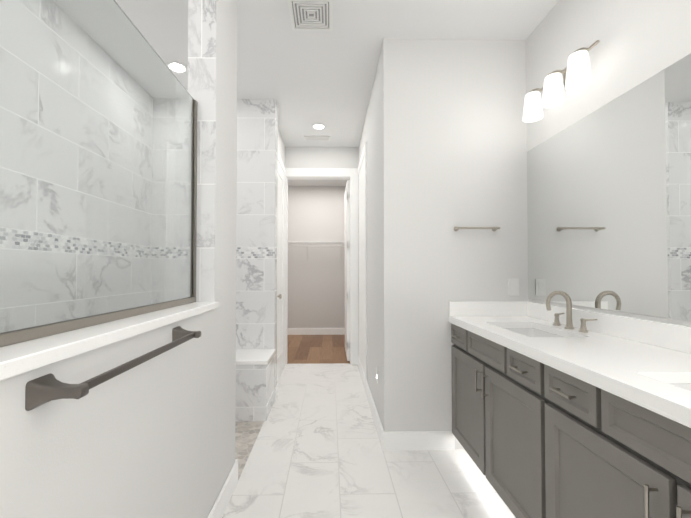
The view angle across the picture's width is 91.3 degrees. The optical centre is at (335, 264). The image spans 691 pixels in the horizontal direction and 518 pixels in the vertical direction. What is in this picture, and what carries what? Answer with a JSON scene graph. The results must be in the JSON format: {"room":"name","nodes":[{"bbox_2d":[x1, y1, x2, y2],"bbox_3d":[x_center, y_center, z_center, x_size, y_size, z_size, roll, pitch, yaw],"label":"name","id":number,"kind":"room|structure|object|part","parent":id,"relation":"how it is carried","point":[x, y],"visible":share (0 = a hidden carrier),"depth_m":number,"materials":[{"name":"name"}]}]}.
{"room":"bathroom","nodes":[
{"label":"bathroom","id":0,"kind":"room"},
{"bbox_2d":[0,0,237,517],"bbox_3d":[-0.635,-0.175,1.213,0.135,2.840,1.520,0,-1,-1],"label":"wall","id":1,"kind":"structure","parent":0,"point":[137,441],"depth_m":1.14,"materials":[{"name":"paint"}]},
{"bbox_2d":[0,302,218,380],"bbox_3d":[-0.630,0.181,1.025,0.170,0.030,1.155,0,-1,-1],"label":"ledge","id":2,"kind":"object","parent":1,"relation":"on","point":[16,359],"depth_m":0.76,"materials":[{"name":"white stone"}]},
{"bbox_2d":[0,100,196,346],"bbox_3d":[-0.665,-0.311,1.033,0.026,0.954,1.151,0,-1,-1],"label":"channel","id":3,"kind":"object","parent":2,"relation":"on","point":[11,338],"visible":0.73,"depth_m":0.98,"materials":[{"name":"silver metal"}]},
{"bbox_2d":[0,0,193,333],"bbox_3d":[-0.665,-0.313,1.033,0.010,0.951,1.147,0,-1,-1],"label":"glass wall","id":4,"kind":"structure","parent":3,"relation":"in","point":[96,157],"depth_m":0.90,"materials":[{"name":"clear glass"}]},
{"bbox_2d":[25,326,200,410],"bbox_3d":[-0.520,0.245,0.920,0.085,0.054,0.625,0,-1,-1],"label":"towel bar","id":5,"kind":"object","parent":1,"relation":"attached to","point":[42,390],"visible":1,"depth_m":0.64,"materials":[{"name":"silver metal"}]},
{"bbox_3d":[-0.516,0.240,0.638,0.085,0.054,0.060,0,-1,-1],"label":"post","id":6,"kind":"part","parent":5,"relation":"part of","materials":[{"name":"silver metal"}]},
{"bbox_3d":[-0.525,0.250,1.203,0.085,0.054,0.060,0,-1,-1],"label":"post","id":7,"kind":"part","parent":5,"relation":"part of","materials":[{"name":"silver metal"}]},
{"bbox_2d":[207,460,237,517],"bbox_3d":[-0.544,1.163,0.086,0.014,0.125,3.730,0,-1,-1],"label":"baseboard","id":8,"kind":"structure","parent":1,"relation":"attached to","point":[218,509],"depth_m":1.73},
{"bbox_2d":[236,99,277,400],"bbox_3d":[-1.144,-0.140,3.230,1.150,2.840,0.150,0,-1,-1],"label":"wall","id":9,"kind":"structure","parent":0,"point":[256,224],"depth_m":3.17,"materials":[{"name":"tile"}]},
{"bbox_2d":[275,383,277,400],"bbox_3d":[-0.562,1.217,3.222,0.014,0.125,0.138,0,-1,-1],"label":"baseboard","id":10,"kind":"structure","parent":9,"relation":"attached to","point":[276,392],"depth_m":3.18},
{"bbox_2d":[278,128,284,165],"bbox_3d":[-0.708,-0.130,3.847,0.120,2.840,1.070,0,-1,-1],"label":"wall","id":11,"kind":"structure","parent":0,"point":[281,148],"depth_m":4.08,"materials":[{"name":"paint"}]},
{"bbox_2d":[277,152,285,380],"bbox_3d":[-0.639,0.025,3.841,0.018,2.531,0.942,0,-1,-1],"label":"door frame","id":12,"kind":"structure","parent":11,"relation":"attached to","point":[280,282],"depth_m":4.00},
{"bbox_2d":[288,186,345,327],"bbox_3d":[-0.209,-0.083,6.510,3.300,2.840,0.120,0,-1,-1],"label":"wall","id":13,"kind":"structure","parent":0,"point":[316,289],"depth_m":6.45,"materials":[{"name":"paint"}]},
{"bbox_2d":[288,328,344,334],"bbox_3d":[-0.208,1.273,6.419,3.300,0.125,0.014,0,-1,-1],"label":"baseboard","id":14,"kind":"structure","parent":13,"relation":"attached to","point":[316,331],"depth_m":6.41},
{"bbox_2d":[288,241,344,259],"bbox_3d":[-0.206,-0.252,6.295,3.290,0.337,0.315,0,-1,-1],"label":"closet shelf","id":15,"kind":"object","parent":13,"relation":"attached to","point":[306,242],"visible":0.4,"depth_m":6.17,"materials":[{"name":"white wood"}]},
{"bbox_2d":[285,147,351,167],"bbox_3d":[-0.221,-1.349,4.471,0.870,0.380,0.120,0,-1,-1],"label":"wall","id":16,"kind":"structure","parent":0,"point":[318,157],"depth_m":4.41,"materials":[{"name":"paint"}]},
{"bbox_2d":[285,168,358,364],"bbox_3d":[-0.177,0.023,4.441,0.958,2.556,0.142,0,-1,-1],"label":"door frame","id":17,"kind":"structure","parent":16,"relation":"attached to","point":[354,265],"depth_m":4.39,"materials":[{"name":"white wood"}]},
{"bbox_3d":[-0.221,-1.149,4.468,0.870,0.020,0.128,0,-1,-1],"label":"door jamb","id":18,"kind":"part","parent":17,"relation":"part of","materials":[{"name":"white wood"}]},
{"bbox_3d":[-0.227,-1.201,4.399,0.856,0.110,0.018,0,-1,-1],"label":"door trim","id":19,"kind":"part","parent":17,"relation":"part of","materials":[{"name":"white wood"}]},
{"bbox_2d":[115,0,558,185],"bbox_3d":[-0.295,-1.625,2.374,3.840,0.100,8.440,0,-1,-1],"label":"ceiling","id":20,"kind":"structure","parent":0,"point":[306,80],"depth_m":2.37,"materials":[{"name":"paint"}]},
{"bbox_2d":[166,61,187,73],"bbox_3d":[-1.260,-1.564,2.688,0.170,0.009,0.170,0,-1,-1],"label":"recessed light","id":21,"kind":"object","parent":20,"relation":"in","point":[176,67],"visible":0.85,"depth_m":2.68,"materials":[{"name":"white plastic"}]},
{"bbox_2d":[287,0,332,30],"bbox_3d":[-0.151,-1.572,2.125,0.270,0.014,0.270,0,-1,-1],"label":"ceiling vent","id":22,"kind":"object","parent":20,"relation":"in","point":[311,15],"visible":0.98,"depth_m":2.13,"materials":[{"name":"white plastic"}]},
{"bbox_2d":[304,136,329,140],"bbox_3d":[-0.222,-1.538,4.114,0.320,0.014,0.120,0,-1,-1],"label":"ceiling vent","id":23,"kind":"object","parent":20,"relation":"in","point":[316,138],"visible":0.98,"depth_m":4.11,"materials":[{"name":"white plastic"}]},
{"bbox_2d":[311,123,325,129],"bbox_3d":[-0.187,-1.545,3.795,0.170,0.009,0.170,0,-1,-1],"label":"recessed light","id":24,"kind":"object","parent":20,"relation":"in","point":[318,126],"visible":1,"depth_m":3.79,"materials":[{"name":"white plastic"}]},
{"bbox_2d":[352,147,358,167],"bbox_3d":[0.259,-0.119,4.457,0.088,2.840,0.120,0,-1,-1],"label":"wall","id":25,"kind":"structure","parent":0,"point":[355,157],"depth_m":4.42,"materials":[{"name":"paint"}]},
{"bbox_2d":[344,180,349,360],"bbox_3d":[0.169,0.085,4.934,0.035,2.424,0.820,0,-1,-1],"label":"closet door","id":26,"kind":"structure","parent":25,"relation":"in","point":[347,259],"depth_m":4.54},
{"bbox_2d":[358,142,366,391],"bbox_3d":[0.304,0.026,3.855,0.016,2.530,0.900,0,-1,-1],"label":"door frame","id":27,"kind":"structure","parent":25,"relation":"attached to","point":[361,274],"depth_m":3.70,"materials":[{"name":"white wood"}]},
{"bbox_2d":[358,355,383,445],"bbox_3d":[0.312,1.219,3.339,0.014,0.125,2.070,0,-1,-1],"label":"baseboard","id":28,"kind":"structure","parent":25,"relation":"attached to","point":[378,424],"depth_m":2.84,"materials":[{"name":"white wood"}]},
{"bbox_2d":[222,335,515,517],"bbox_3d":[-0.235,1.294,2.324,3.720,0.060,8.440,0,-1,-1],"label":"floor","id":29,"kind":"structure","parent":0,"point":[318,424],"depth_m":2.13,"materials":[{"name":"tile"}]},
{"bbox_2d":[235,349,275,420],"bbox_3d":[-1.132,1.030,2.924,1.160,0.490,0.418,0,-1,-1],"label":"shower bench","id":30,"kind":"object","parent":29,"relation":"on","point":[254,384],"visible":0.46,"depth_m":2.74,"materials":[{"name":"stone"}]},
{"bbox_3d":[-1.132,0.800,2.928,1.160,0.030,0.418,0,-1,-1],"label":"seat","id":31,"kind":"part","parent":30,"relation":"part of","materials":[{"name":"white stone"}]},
{"bbox_2d":[359,38,527,448],"bbox_3d":[0.878,-0.137,3.432,1.120,2.840,2.190,0,-1,-1],"label":"wall block","id":32,"kind":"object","parent":29,"relation":"on","point":[444,135],"visible":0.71,"depth_m":2.34,"materials":[{"name":"paint"}]},
{"bbox_2d":[376,365,377,382],"bbox_3d":[0.326,0.860,2.640,0.007,0.118,0.072,0,-1,-1],"label":"outlet","id":33,"kind":"object","parent":32,"relation":"attached to","point":[376,373],"visible":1,"depth_m":2.63,"materials":[{"name":"white plastic"}]},
{"bbox_2d":[382,431,454,450],"bbox_3d":[0.567,1.201,2.301,0.492,0.125,0.014,0,-1,-1],"label":"baseboard","id":34,"kind":"structure","parent":32,"relation":"attached to","point":[415,440],"depth_m":2.29,"materials":[{"name":"white wood"}]},
{"bbox_2d":[454,227,499,230],"bbox_3d":[0.968,-0.246,2.306,0.299,0.034,0.066,0,-1,-1],"label":"towel bar","id":35,"kind":"object","parent":32,"relation":"attached to","point":[492,228],"visible":1,"depth_m":2.28,"materials":[{"name":"silver metal"}]},
{"bbox_2d":[449,301,524,314],"bbox_3d":[1.047,0.304,2.318,0.533,0.100,0.020,0,-1,-1],"label":"backsplash","id":36,"kind":"structure","parent":32,"relation":"attached to","point":[455,307],"depth_m":2.31,"materials":[{"name":"white stone"}]},
{"bbox_2d":[509,279,518,295],"bbox_3d":[1.235,0.157,2.333,0.072,0.118,0.007,0,-1,-1],"label":"outlet","id":37,"kind":"object","parent":32,"relation":"attached to","point":[513,287],"visible":1,"depth_m":2.33,"materials":[{"name":"white plastic"}]},
{"bbox_2d":[449,319,690,517],"bbox_3d":[1.065,0.808,1.303,0.568,0.876,2.032,0,-1,-1],"label":"bathroom vanity","id":38,"kind":"object","parent":29,"relation":"on","point":[568,411],"depth_m":1.22,"materials":[{"name":"grey wood"}]},
{"bbox_3d":[0.807,0.467,2.188,0.020,0.130,0.255,0,-1,-1],"label":"drawer","id":39,"kind":"part","parent":38,"relation":"part of","materials":[{"name":"grey wood"}]},
{"bbox_3d":[0.809,0.848,2.069,0.020,0.593,0.480,0,-1,-1],"label":"door","id":40,"kind":"part","parent":38,"relation":"part of","materials":[{"name":"grey wood"}]},
{"bbox_3d":[0.813,0.461,1.826,0.020,0.130,0.430,0,-1,-1],"label":"drawer","id":41,"kind":"part","parent":38,"relation":"part of","materials":[{"name":"grey wood"}]},
{"bbox_3d":[0.817,0.840,1.569,0.020,0.593,0.480,0,-1,-1],"label":"door","id":42,"kind":"part","parent":38,"relation":"part of","materials":[{"name":"grey wood"}]},
{"bbox_3d":[0.818,0.454,1.463,0.020,0.130,0.255,0,-1,-1],"label":"drawer","id":43,"kind":"part","parent":38,"relation":"part of","materials":[{"name":"grey wood"}]},
{"bbox_2d":[449,315,690,418],"bbox_3d":[1.072,0.354,1.311,0.553,0.035,2.032,0,-1,-1],"label":"countertop","id":44,"kind":"structure","parent":38,"relation":"on","point":[642,369],"depth_m":1.23,"materials":[{"name":"white stone"}]},
{"bbox_2d":[493,323,564,334],"bbox_3d":[1.053,0.445,1.809,0.350,0.154,0.520,0,-1,-1],"label":"sink","id":45,"kind":"object","parent":44,"relation":"in","point":[521,328],"depth_m":2.03,"materials":[{"name":"white ceramic"}]},
{"bbox_2d":[545,291,596,330],"bbox_3d":[1.223,0.243,1.815,0.182,0.204,0.248,0,-1,-1],"label":"faucet","id":46,"kind":"object","parent":44,"relation":"on","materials":[{"name":"silver metal"}]},
{"bbox_2d":[665,379,690,390],"bbox_3d":[1.068,0.427,0.809,0.350,0.154,0.520,0,-1,-1],"label":"sink","id":47,"kind":"object","parent":44,"relation":"in","point":[680,382],"depth_m":1.04,"materials":[{"name":"white ceramic"}]},
{"bbox_3d":[0.823,0.449,1.183,0.020,0.130,0.255,0,-1,-1],"label":"drawer","id":48,"kind":"part","parent":38,"relation":"part of","materials":[{"name":"grey wood"}]},
{"bbox_3d":[0.824,0.831,1.064,0.020,0.593,0.480,0,-1,-1],"label":"door","id":49,"kind":"part","parent":38,"relation":"part of","materials":[{"name":"grey wood"}]},
{"bbox_3d":[0.828,0.443,0.821,0.020,0.130,0.430,0,-1,-1],"label":"drawer","id":50,"kind":"part","parent":38,"relation":"part of","materials":[{"name":"grey wood"}]},
{"bbox_3d":[0.832,0.822,0.564,0.020,0.593,0.480,0,-1,-1],"label":"door","id":51,"kind":"part","parent":38,"relation":"part of","materials":[{"name":"grey wood"}]},
{"bbox_3d":[0.806,0.572,0.778,0.026,0.008,0.008,0,-1,-1],"label":"pull post","id":52,"kind":"part","parent":38,"relation":"part of","materials":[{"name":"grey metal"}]},
{"bbox_2d":[526,0,690,326],"bbox_3d":[1.427,-0.192,0.250,0.120,2.840,4.190,0,-1,-1],"label":"wall","id":53,"kind":"structure","parent":0,"point":[641,41],"depth_m":1.69,"materials":[{"name":"paint"}]},
{"bbox_2d":[522,40,599,122],"bbox_3d":[1.251,-1.014,1.887,0.181,0.230,0.500,0,-1,-1],"label":"sconce","id":54,"kind":"object","parent":53,"relation":"attached to","point":[576,73],"visible":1,"depth_m":1.84,"materials":[{"name":"white glass"}]},
{"bbox_3d":[1.214,-0.973,2.076,0.114,0.155,0.114,0,-1,-1],"label":"lamp shade","id":55,"kind":"part","parent":54,"relation":"part of","materials":[{"name":"white glass"}]},
{"bbox_3d":[1.217,-0.976,1.886,0.114,0.155,0.114,0,-1,-1],"label":"lamp shade","id":56,"kind":"part","parent":54,"relation":"part of","materials":[{"name":"white glass"}]},
{"bbox_3d":[1.334,-1.079,1.889,0.015,0.100,0.150,0,-1,-1],"label":"plate","id":57,"kind":"part","parent":54,"relation":"part of","materials":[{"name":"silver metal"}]},
{"bbox_3d":[1.220,-0.980,1.696,0.114,0.155,0.114,0,-1,-1],"label":"lamp shade","id":58,"kind":"part","parent":54,"relation":"part of","materials":[{"name":"white glass"}]},
{"bbox_2d":[525,301,690,354],"bbox_3d":[1.338,0.286,1.317,0.020,0.100,2.032,0,-1,-1],"label":"backsplash","id":59,"kind":"structure","parent":53,"relation":"attached to","point":[678,337],"depth_m":1.49,"materials":[{"name":"white stone"}]},
{"bbox_2d":[527,53,690,320],"bbox_3d":[1.347,-0.291,1.340,0.006,1.015,1.988,0,-1,-1],"label":"vanity mirror","id":60,"kind":"object","parent":53,"relation":"attached to","point":[609,206],"visible":1,"depth_m":1.58,"materials":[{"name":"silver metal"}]}
]}

